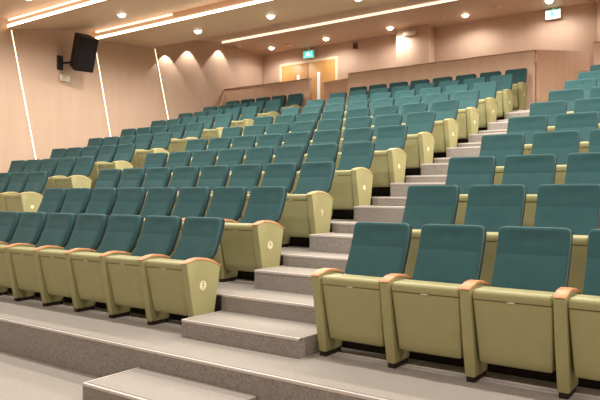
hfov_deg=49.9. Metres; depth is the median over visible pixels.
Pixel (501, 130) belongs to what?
floor
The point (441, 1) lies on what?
light
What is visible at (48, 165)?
seat
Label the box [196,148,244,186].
seat
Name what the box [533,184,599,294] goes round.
seat
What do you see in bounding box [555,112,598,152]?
seat
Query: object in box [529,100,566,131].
seat
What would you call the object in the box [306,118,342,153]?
seat
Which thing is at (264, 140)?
seat
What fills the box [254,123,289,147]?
seat
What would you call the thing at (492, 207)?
seat
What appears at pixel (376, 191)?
floor
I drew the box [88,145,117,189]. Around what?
seat
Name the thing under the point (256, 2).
light
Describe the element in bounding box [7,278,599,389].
floor
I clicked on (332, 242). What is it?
step
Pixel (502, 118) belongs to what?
floor
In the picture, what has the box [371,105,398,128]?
seat
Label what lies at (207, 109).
seat
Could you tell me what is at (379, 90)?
seat
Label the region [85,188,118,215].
seat
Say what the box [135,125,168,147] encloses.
seat
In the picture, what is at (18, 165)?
seat
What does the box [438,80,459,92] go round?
seat
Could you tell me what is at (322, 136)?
seat
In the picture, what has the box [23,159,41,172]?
seat
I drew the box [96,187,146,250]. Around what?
seat
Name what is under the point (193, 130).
seat
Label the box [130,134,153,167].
seat
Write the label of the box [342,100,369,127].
seat
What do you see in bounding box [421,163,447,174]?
step
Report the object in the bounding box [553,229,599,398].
seat
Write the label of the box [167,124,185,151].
seat
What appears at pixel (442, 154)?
floor
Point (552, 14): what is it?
exit sign
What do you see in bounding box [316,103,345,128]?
seat
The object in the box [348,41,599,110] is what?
wall
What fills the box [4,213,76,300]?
seat
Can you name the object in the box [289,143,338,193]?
seat
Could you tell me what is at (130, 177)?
seat
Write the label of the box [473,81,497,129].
seat
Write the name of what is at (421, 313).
seat
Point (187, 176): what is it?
seat
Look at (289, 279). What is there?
step
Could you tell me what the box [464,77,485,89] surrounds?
seat
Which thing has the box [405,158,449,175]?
floor
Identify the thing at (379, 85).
seat
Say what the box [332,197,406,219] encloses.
floor
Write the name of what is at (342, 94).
seat
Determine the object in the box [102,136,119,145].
seat
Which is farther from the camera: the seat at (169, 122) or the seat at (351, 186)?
the seat at (169, 122)
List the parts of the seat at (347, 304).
panel, armrest, seat, backrest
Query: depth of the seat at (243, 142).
10.15 m
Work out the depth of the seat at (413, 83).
14.15 m
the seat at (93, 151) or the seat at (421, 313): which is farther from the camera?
the seat at (93, 151)
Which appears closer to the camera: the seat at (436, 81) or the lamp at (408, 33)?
the seat at (436, 81)
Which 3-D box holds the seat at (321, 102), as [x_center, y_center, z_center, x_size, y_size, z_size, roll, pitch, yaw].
[0.156,-1.643,13.547,0.559,0.956,0.527,0,1,36]
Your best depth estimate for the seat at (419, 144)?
9.09 m
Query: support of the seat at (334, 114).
on the floor at (409, 171)
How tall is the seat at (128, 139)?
0.956 m
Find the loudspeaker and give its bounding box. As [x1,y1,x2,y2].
[57,32,98,72]
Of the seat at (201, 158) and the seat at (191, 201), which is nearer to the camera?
the seat at (191, 201)
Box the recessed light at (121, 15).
[116,13,126,17]
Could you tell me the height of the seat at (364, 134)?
0.956 m
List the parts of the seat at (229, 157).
backrest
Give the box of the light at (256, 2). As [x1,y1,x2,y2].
[95,0,275,39]
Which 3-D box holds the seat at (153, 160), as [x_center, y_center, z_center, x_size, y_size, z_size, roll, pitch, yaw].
[-2.427,-0.259,9.998,0.559,0.956,0.527,0,1,36]
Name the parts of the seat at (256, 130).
backrest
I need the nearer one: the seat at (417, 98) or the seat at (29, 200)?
the seat at (29, 200)
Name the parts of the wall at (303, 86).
cap rail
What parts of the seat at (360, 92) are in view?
backrest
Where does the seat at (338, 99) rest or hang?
on the floor at (501, 130)
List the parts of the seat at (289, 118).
backrest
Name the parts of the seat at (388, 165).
seat, backrest, panel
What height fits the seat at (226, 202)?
0.956 m
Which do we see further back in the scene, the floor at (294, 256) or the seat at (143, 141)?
the seat at (143, 141)
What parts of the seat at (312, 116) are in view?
backrest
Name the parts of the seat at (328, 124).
backrest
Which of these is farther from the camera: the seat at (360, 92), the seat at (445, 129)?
the seat at (360, 92)
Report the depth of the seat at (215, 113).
15.30 m
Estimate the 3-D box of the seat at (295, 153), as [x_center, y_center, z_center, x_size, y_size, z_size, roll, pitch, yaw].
[-0.305,-0.243,8.460,0.559,0.956,0.527,0,1,36]
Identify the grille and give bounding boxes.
[75,37,97,71]
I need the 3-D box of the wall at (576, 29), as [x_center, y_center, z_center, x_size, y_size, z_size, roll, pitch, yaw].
[5.671,-1.578,14.490,17.000,6.200,0.200,0,1,36]
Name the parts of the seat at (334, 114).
backrest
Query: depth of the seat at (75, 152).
12.76 m
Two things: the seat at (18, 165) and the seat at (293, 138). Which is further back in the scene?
the seat at (18, 165)
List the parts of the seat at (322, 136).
backrest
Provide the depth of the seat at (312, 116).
11.58 m
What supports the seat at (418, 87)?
on the floor at (506, 120)
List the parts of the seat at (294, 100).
backrest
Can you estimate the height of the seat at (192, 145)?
0.956 m
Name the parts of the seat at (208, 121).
backrest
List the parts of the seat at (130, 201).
backrest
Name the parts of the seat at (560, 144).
backrest, seat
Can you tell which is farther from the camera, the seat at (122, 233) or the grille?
the grille
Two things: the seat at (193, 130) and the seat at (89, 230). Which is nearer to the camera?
the seat at (89, 230)
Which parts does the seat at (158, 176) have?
backrest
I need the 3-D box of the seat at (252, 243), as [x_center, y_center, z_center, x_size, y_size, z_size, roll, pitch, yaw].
[-0.484,0.342,6.401,0.598,0.956,0.527,0,1,36]
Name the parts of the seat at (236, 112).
backrest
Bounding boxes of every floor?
[0,292,599,399]
[0,351,99,399]
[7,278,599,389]
[236,246,348,279]
[289,219,392,246]
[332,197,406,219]
[371,175,446,196]
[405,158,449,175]
[433,142,480,157]
[457,129,506,143]
[478,119,507,130]
[496,110,529,119]
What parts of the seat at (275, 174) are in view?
seat, backrest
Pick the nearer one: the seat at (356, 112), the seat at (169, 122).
the seat at (356, 112)
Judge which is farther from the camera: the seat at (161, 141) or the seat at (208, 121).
the seat at (208, 121)
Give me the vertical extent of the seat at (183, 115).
0.956 m
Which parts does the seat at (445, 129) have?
seat, backrest, panel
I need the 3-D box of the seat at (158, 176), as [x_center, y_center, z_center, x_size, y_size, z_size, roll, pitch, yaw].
[-2.099,0.036,8.667,0.559,0.956,0.527,0,1,36]
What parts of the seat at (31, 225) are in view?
panel, seat, backrest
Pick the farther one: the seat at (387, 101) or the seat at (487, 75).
the seat at (487, 75)
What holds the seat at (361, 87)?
on the floor at (502, 118)
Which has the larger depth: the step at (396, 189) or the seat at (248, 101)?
the seat at (248, 101)
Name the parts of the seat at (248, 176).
seat, backrest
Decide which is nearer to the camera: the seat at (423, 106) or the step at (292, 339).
the step at (292, 339)
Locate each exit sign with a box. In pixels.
[303,47,314,58]
[545,7,560,20]
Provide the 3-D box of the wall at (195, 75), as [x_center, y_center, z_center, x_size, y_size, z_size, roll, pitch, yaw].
[-6.802,-1.548,11.594,0.200,6.200,19.530,0,1,36]
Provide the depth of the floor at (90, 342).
4.58 m
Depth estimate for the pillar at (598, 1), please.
13.65 m
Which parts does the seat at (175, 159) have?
backrest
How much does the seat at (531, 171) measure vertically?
0.956 m
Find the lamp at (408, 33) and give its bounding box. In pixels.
[403,31,415,36]
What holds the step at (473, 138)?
on the floor at (442, 154)
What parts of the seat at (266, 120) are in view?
backrest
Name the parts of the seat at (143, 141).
backrest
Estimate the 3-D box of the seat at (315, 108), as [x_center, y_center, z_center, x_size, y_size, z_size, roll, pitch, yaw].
[0.067,-1.372,12.533,0.559,0.956,0.527,0,1,36]
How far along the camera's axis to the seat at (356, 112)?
10.97 m
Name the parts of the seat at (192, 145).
backrest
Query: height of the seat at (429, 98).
0.956 m
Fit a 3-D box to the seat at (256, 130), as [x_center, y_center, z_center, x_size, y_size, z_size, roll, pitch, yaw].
[-0.965,-0.822,11.116,0.559,0.956,0.527,0,1,36]
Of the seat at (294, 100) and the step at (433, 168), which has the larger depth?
the seat at (294, 100)
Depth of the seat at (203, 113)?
15.62 m
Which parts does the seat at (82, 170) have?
panel, seat, panel, backrest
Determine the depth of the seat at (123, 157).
11.72 m
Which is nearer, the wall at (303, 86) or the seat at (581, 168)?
the seat at (581, 168)
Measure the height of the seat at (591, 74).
0.956 m
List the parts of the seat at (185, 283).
panel, armrest, seat, backrest, panel, armrest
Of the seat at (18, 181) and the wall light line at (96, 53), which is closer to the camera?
the seat at (18, 181)
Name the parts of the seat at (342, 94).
backrest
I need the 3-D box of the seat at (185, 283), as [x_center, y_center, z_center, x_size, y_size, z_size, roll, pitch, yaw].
[-1.026,0.634,5.695,0.615,0.956,0.527,0,1,36]
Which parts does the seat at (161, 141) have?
panel, seat, panel, backrest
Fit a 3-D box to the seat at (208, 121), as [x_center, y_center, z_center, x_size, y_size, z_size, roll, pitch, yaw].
[-2.244,-1.389,14.208,0.545,0.956,0.527,0,1,36]
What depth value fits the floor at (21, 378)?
5.07 m
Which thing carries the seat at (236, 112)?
on the floor at (501, 130)
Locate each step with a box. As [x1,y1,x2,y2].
[82,367,257,399]
[181,311,319,358]
[254,265,344,294]
[309,232,352,253]
[354,205,404,222]
[390,182,444,196]
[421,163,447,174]
[447,146,480,157]
[469,132,506,142]
[488,121,507,129]
[505,111,529,119]
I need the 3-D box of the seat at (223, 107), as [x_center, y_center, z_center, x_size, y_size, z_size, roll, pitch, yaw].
[-2.068,-1.926,16.234,0.545,0.956,0.527,0,1,36]
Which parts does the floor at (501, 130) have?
riser panel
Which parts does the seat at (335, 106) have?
backrest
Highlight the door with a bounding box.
[280,56,337,99]
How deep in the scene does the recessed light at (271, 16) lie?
12.65 m
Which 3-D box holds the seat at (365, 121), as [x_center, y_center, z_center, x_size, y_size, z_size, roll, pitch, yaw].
[0.732,-0.809,9.886,0.559,0.956,0.527,0,1,36]
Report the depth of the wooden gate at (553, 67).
13.06 m
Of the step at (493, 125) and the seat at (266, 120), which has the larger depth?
the seat at (266, 120)
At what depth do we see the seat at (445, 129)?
9.79 m
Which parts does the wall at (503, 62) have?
cap rail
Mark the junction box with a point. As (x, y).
(62, 77)
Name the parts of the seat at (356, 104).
backrest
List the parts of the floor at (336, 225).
riser panel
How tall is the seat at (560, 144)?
0.956 m
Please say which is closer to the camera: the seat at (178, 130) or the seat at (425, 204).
the seat at (425, 204)
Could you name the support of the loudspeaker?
attached to the wall at (195, 75)
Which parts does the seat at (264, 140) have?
backrest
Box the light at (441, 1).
[222,0,460,43]
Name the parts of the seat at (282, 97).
backrest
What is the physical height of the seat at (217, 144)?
0.956 m
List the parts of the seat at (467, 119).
seat, backrest, panel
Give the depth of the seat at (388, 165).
8.38 m
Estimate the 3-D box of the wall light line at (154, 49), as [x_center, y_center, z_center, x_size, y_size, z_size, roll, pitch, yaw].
[-3.403,-2.630,16.091,0.014,2.179,0.595,0,1,36]
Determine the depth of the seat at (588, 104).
8.02 m
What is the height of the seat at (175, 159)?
0.956 m
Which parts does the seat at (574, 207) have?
backrest, seat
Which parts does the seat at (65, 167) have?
seat, backrest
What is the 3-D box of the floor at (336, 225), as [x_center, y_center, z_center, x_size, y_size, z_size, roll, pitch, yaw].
[0.582,0.525,7.490,16.640,0.568,0.947,0,1,36]
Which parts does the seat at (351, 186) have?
seat, backrest, panel, armrest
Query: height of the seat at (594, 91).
0.956 m
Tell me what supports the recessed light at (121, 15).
in the ceiling
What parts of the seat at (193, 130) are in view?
panel, seat, backrest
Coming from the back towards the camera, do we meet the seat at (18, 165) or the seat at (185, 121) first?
the seat at (185, 121)
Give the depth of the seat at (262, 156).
8.82 m
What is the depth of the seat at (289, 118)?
11.88 m
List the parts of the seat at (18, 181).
seat, backrest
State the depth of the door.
18.12 m
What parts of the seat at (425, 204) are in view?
seat, backrest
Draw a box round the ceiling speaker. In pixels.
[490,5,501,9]
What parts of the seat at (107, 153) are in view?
seat, backrest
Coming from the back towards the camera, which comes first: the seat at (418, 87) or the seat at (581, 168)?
the seat at (418, 87)
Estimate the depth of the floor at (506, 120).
11.43 m
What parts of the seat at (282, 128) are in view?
backrest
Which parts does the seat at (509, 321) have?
panel, armrest, seat, backrest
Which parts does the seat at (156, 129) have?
backrest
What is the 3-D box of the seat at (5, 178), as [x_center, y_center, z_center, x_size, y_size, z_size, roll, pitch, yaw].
[-5.259,0.012,10.958,0.545,0.956,0.527,0,1,36]
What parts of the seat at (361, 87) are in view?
backrest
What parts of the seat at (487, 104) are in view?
seat, backrest, panel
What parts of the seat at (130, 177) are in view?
backrest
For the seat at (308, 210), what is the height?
0.956 m
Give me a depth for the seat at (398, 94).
12.43 m
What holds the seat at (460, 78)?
on the floor at (502, 118)
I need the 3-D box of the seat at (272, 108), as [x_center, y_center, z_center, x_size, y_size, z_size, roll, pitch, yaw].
[-0.771,-1.917,15.294,0.599,0.956,0.527,0,1,36]
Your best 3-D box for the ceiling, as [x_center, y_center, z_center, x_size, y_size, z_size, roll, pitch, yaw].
[0.058,-3.523,6.725,17.000,2.150,19.330,0,1,36]
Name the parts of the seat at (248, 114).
seat, panel, backrest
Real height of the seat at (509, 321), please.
0.956 m
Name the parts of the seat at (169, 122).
backrest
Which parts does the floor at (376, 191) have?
riser panel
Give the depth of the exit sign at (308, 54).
18.13 m
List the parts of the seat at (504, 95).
seat, backrest, panel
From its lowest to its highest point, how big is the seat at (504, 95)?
0.956 m
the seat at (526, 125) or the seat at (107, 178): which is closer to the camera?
the seat at (526, 125)
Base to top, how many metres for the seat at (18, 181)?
0.956 m
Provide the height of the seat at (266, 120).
0.956 m
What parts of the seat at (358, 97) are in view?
backrest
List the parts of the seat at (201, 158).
backrest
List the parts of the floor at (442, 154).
riser panel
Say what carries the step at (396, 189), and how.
on the floor at (376, 201)
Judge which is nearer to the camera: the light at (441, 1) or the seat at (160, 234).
the seat at (160, 234)
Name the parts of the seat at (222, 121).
seat, panel, backrest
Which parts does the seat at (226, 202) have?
backrest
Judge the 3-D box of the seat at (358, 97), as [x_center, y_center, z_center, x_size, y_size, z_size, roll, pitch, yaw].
[1.004,-1.637,12.932,0.559,0.956,0.527,0,1,36]
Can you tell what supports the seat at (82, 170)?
on the floor at (336, 225)
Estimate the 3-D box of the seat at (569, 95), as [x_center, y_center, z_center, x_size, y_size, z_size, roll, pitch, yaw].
[3.570,-1.069,8.913,0.548,0.956,0.527,0,1,36]
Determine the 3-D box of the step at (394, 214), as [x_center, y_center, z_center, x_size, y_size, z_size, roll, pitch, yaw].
[1.229,0.165,7.261,1.188,0.186,0.452,0,1,36]
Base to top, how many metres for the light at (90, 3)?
0.180 m
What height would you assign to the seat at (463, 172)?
0.956 m
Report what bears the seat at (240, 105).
on the floor at (506, 120)
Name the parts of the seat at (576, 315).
panel, armrest, seat, backrest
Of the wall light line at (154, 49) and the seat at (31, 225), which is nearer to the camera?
the seat at (31, 225)
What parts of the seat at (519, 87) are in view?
seat, backrest, panel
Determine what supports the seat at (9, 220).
on the floor at (90, 342)
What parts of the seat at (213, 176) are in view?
backrest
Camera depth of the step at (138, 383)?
4.37 m
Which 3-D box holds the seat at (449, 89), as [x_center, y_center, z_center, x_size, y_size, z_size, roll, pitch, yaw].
[2.702,-1.624,11.702,0.559,0.956,0.527,0,1,36]
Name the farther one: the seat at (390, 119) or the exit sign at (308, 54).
the exit sign at (308, 54)
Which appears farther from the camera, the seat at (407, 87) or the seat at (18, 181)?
the seat at (407, 87)
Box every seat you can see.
[0,171,48,212]
[0,172,29,210]
[0,173,12,192]
[0,211,20,242]
[0,212,47,294]
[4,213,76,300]
[8,160,25,172]
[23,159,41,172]
[33,213,108,306]
[37,188,67,213]
[39,158,58,176]
[41,157,76,194]
[49,148,66,158]
[50,156,94,188]
[60,188,91,214]
[64,214,143,311]
[65,147,82,157]
[81,146,99,160]
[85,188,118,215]
[87,138,103,146]
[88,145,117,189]
[94,143,135,178]
[94,169,121,187]
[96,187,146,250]
[99,215,181,317]
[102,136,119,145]
[111,168,145,213]
[118,135,135,144]
[118,167,171,213]
[120,128,136,135]
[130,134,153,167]
[131,187,177,252]
[133,132,171,167]
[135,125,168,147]
[135,127,151,137]
[137,217,224,324]
[142,151,191,185]
[142,187,210,256]
[143,153,167,172]
[143,166,199,215]
[151,119,181,133]
[151,120,165,129]
[165,139,207,166]
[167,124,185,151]
[168,122,203,152]
[168,150,217,186]
[171,165,229,213]
[177,187,247,260]
[178,113,192,123]
[182,115,214,138]
[182,117,197,129]
[189,137,231,165]
[193,111,207,122]
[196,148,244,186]
[200,114,232,144]
[203,106,216,115]
[204,164,262,216]
[206,126,242,149]
[209,109,224,121]
[212,108,240,128]
[215,135,255,164]
[215,186,287,281]
[218,105,232,113]
[226,100,239,107]
[226,147,273,186]
[230,106,258,133]
[230,125,265,148]
[233,103,248,114]
[237,163,297,221]
[238,101,264,120]
[241,99,254,106]
[242,116,273,135]
[242,133,282,163]
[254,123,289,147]
[256,97,269,108]
[257,99,281,123]
[258,145,304,186]
[263,95,286,112]
[265,114,295,133]
[271,131,310,162]
[277,161,335,246]
[279,93,302,114]
[281,107,300,121]
[281,121,315,145]
[289,112,319,132]
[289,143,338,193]
[299,129,340,170]
[302,105,322,119]
[306,99,324,111]
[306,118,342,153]
[311,222,411,355]
[312,110,344,139]
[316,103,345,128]
[320,97,345,119]
[323,92,346,110]
[328,141,374,218]
[335,127,372,169]
[338,116,371,152]
[340,107,370,138]
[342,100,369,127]
[343,95,368,118]
[345,90,367,110]
[346,86,366,104]
[368,84,386,99]
[368,88,388,104]
[368,125,407,186]
[369,92,391,107]
[370,98,394,116]
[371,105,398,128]
[372,114,402,142]
[379,224,486,368]
[389,82,407,92]
[391,85,411,97]
[394,90,415,104]
[397,95,421,113]
[401,102,427,124]
[402,185,459,276]
[403,111,435,168]
[410,79,429,89]
[414,83,434,94]
[419,87,441,101]
[425,93,449,110]
[431,99,458,156]
[432,77,451,86]
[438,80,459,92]
[445,84,468,99]
[445,156,495,224]
[453,90,479,142]
[456,74,475,84]
[459,226,572,382]
[463,184,526,284]
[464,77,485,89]
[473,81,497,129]
[479,133,524,184]
[480,71,500,81]
[490,74,513,119]
[501,154,556,226]
[505,68,527,109]
[506,115,547,154]
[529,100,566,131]
[531,130,579,183]
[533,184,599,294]
[548,88,582,112]
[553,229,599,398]
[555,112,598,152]
[564,78,596,98]
[565,152,599,228]
[574,97,599,128]
[578,70,599,86]
[588,129,599,152]
[590,65,599,70]
[590,86,599,97]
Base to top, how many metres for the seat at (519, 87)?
0.956 m
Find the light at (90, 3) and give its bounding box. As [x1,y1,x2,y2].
[7,0,109,27]
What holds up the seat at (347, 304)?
on the floor at (90, 342)
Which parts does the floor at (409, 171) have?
riser panel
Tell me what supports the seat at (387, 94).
on the floor at (501, 130)
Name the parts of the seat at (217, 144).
backrest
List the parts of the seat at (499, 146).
seat, backrest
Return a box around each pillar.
[396,25,434,66]
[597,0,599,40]
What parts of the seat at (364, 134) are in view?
seat, backrest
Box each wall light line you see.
[10,30,36,158]
[96,53,110,136]
[154,49,168,119]
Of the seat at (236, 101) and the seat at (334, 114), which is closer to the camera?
the seat at (334, 114)
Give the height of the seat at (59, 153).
0.956 m
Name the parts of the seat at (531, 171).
backrest, seat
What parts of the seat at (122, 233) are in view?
armrest, panel, seat, backrest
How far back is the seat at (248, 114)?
14.58 m
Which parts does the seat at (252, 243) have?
panel, seat, backrest, panel, armrest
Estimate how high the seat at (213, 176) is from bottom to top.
0.956 m
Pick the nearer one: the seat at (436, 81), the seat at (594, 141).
the seat at (594, 141)
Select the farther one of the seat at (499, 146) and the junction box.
the junction box
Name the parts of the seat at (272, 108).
seat, backrest, panel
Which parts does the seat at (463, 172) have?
seat, backrest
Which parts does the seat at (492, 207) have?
seat, backrest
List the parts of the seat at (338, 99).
backrest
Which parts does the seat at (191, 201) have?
backrest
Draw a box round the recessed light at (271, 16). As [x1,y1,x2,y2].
[266,14,275,18]
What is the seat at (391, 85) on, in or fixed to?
on the floor at (502, 118)
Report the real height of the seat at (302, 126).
0.956 m
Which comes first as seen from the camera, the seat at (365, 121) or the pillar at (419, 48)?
the seat at (365, 121)
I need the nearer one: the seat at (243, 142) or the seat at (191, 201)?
the seat at (191, 201)
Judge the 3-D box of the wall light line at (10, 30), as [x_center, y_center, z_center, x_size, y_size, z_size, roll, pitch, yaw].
[-5.575,-1.949,13.100,0.014,2.877,0.620,0,1,36]
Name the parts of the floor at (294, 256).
riser panel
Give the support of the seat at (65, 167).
on the floor at (336, 225)
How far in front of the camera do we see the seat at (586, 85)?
9.69 m
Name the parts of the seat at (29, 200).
panel, seat, panel, backrest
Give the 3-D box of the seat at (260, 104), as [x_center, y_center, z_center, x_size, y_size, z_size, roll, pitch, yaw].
[-1.218,-1.920,15.618,0.545,0.956,0.527,0,1,36]
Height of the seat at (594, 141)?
0.956 m
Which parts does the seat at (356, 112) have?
backrest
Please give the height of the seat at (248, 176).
0.956 m
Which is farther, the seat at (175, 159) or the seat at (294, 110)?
the seat at (294, 110)
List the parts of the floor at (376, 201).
riser panel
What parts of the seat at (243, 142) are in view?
backrest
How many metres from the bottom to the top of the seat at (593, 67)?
0.956 m
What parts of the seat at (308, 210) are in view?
panel, seat, backrest, panel, armrest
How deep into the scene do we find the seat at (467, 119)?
10.48 m
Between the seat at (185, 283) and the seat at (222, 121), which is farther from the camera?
the seat at (222, 121)
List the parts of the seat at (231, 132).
backrest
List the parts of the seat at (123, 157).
panel, seat, panel, backrest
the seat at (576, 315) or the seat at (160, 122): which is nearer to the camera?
the seat at (576, 315)
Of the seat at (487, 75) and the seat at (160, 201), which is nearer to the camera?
the seat at (160, 201)
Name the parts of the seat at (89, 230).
panel, armrest, seat, backrest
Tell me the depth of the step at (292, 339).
4.94 m
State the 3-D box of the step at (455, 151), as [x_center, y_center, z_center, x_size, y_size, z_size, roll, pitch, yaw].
[2.781,-0.679,9.393,1.188,0.186,0.445,0,1,36]
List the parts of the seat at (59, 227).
armrest, panel, seat, backrest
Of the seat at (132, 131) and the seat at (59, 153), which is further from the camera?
the seat at (132, 131)
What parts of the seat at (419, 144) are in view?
seat, backrest, panel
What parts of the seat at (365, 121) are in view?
seat, backrest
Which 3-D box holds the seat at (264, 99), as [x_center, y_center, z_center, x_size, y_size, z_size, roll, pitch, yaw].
[-1.133,-2.181,16.628,0.545,0.956,0.527,0,1,36]
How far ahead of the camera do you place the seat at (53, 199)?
8.61 m
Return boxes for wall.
[0,18,262,172]
[220,78,311,110]
[263,2,596,83]
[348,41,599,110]
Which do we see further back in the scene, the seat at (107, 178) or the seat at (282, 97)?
the seat at (282, 97)
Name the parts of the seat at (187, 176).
backrest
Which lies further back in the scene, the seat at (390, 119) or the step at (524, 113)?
the step at (524, 113)
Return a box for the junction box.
[59,74,69,81]
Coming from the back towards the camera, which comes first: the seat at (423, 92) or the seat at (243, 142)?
the seat at (423, 92)
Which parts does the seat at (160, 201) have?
backrest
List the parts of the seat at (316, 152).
seat, backrest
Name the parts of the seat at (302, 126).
backrest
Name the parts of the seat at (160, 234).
panel, armrest, seat, backrest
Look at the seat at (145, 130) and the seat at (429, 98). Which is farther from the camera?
the seat at (145, 130)
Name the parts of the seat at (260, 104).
backrest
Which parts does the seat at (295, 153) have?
seat, backrest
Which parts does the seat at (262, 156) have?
backrest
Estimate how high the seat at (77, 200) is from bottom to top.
0.956 m
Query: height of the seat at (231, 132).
0.956 m
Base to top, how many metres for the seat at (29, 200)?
0.956 m
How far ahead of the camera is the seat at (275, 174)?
7.48 m
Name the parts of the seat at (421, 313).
panel, armrest, seat, backrest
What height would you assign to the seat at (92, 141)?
0.956 m
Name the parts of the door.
frame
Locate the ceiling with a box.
[0,0,596,54]
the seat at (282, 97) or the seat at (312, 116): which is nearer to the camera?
the seat at (312, 116)
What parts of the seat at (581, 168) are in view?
backrest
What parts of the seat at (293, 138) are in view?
backrest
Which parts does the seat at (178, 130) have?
backrest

